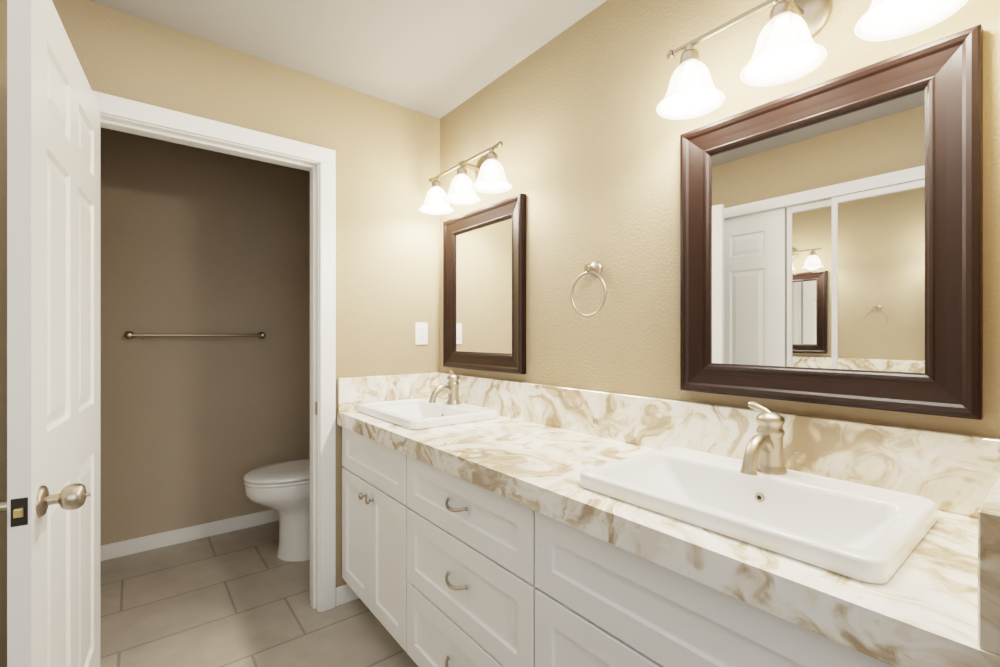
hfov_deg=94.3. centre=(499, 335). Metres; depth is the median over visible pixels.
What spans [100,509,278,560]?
baseboard
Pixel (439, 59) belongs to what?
ceiling
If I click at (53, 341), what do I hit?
door
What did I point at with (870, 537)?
sink
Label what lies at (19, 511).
door latch
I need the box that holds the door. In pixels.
[0,0,99,666]
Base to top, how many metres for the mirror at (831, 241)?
0.755 m
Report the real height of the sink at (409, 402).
0.288 m
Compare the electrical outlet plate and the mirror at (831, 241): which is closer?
the mirror at (831, 241)
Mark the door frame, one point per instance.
(149, 121)
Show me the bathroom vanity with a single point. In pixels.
(488, 522)
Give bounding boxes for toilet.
[243,458,309,561]
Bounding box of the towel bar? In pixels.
[124,331,264,338]
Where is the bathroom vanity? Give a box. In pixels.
[337,370,999,666]
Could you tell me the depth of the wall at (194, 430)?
2.85 m
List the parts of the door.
knob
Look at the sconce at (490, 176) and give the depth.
2.07 m
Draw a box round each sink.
[357,370,497,445]
[579,401,937,595]
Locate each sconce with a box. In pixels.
[419,141,511,214]
[656,0,967,119]
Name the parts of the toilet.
seat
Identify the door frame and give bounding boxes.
[92,90,335,612]
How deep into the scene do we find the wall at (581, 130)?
1.55 m
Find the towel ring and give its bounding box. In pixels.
[571,261,606,316]
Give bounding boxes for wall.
[0,0,439,666]
[100,127,309,545]
[440,0,999,438]
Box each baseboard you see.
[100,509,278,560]
[336,584,350,593]
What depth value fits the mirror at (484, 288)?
2.15 m
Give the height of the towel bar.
0.047 m
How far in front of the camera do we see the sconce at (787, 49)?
1.08 m
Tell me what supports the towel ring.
attached to the wall at (581, 130)
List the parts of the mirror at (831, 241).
glass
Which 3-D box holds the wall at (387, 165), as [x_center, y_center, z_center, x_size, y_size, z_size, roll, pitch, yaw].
[-1.090,0.040,1.968,1.860,2.420,0.120,0,0,-38]
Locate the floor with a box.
[100,521,417,666]
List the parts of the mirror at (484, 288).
glass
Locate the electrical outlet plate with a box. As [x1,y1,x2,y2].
[415,323,427,344]
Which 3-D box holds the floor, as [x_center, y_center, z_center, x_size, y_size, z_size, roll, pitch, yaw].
[-0.415,1.300,1.112,2.100,0.100,4.780,0,0,-38]
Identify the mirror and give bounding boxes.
[443,193,525,373]
[680,24,982,419]
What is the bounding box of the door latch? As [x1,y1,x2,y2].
[11,497,27,526]
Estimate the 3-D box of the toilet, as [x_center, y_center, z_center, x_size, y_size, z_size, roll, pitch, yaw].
[-1.126,0.844,2.730,0.683,0.812,0.436,0,0,-38]
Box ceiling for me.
[88,0,606,118]
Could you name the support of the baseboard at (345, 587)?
attached to the wall at (387, 165)

